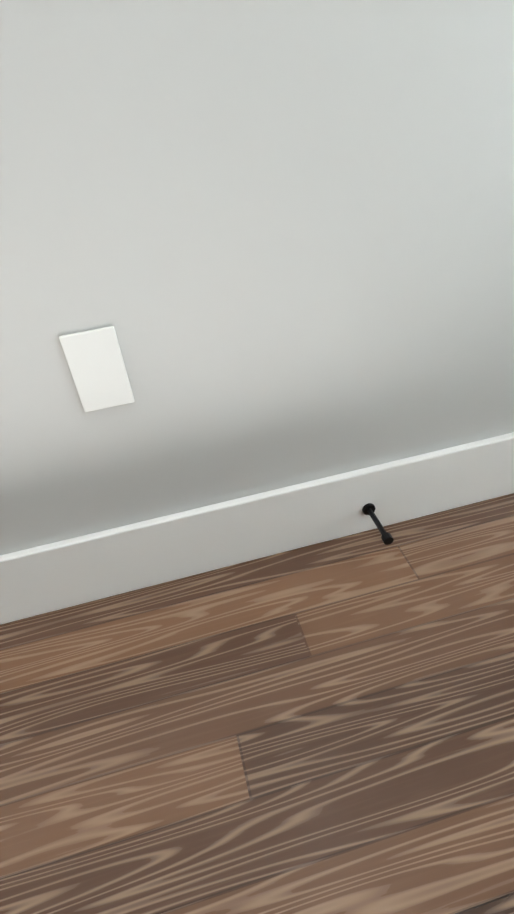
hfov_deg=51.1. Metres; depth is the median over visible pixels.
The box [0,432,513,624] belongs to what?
baseboard
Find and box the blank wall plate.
[59,326,133,411]
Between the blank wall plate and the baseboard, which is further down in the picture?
the baseboard
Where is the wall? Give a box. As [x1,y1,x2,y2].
[0,0,513,554]
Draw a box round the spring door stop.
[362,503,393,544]
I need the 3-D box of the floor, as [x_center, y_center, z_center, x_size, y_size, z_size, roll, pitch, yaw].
[-1.341,-0.027,1.603,8.795,0.120,6.890,-13,37,-8]
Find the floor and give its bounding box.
[0,493,513,913]
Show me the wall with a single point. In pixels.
(270, 242)

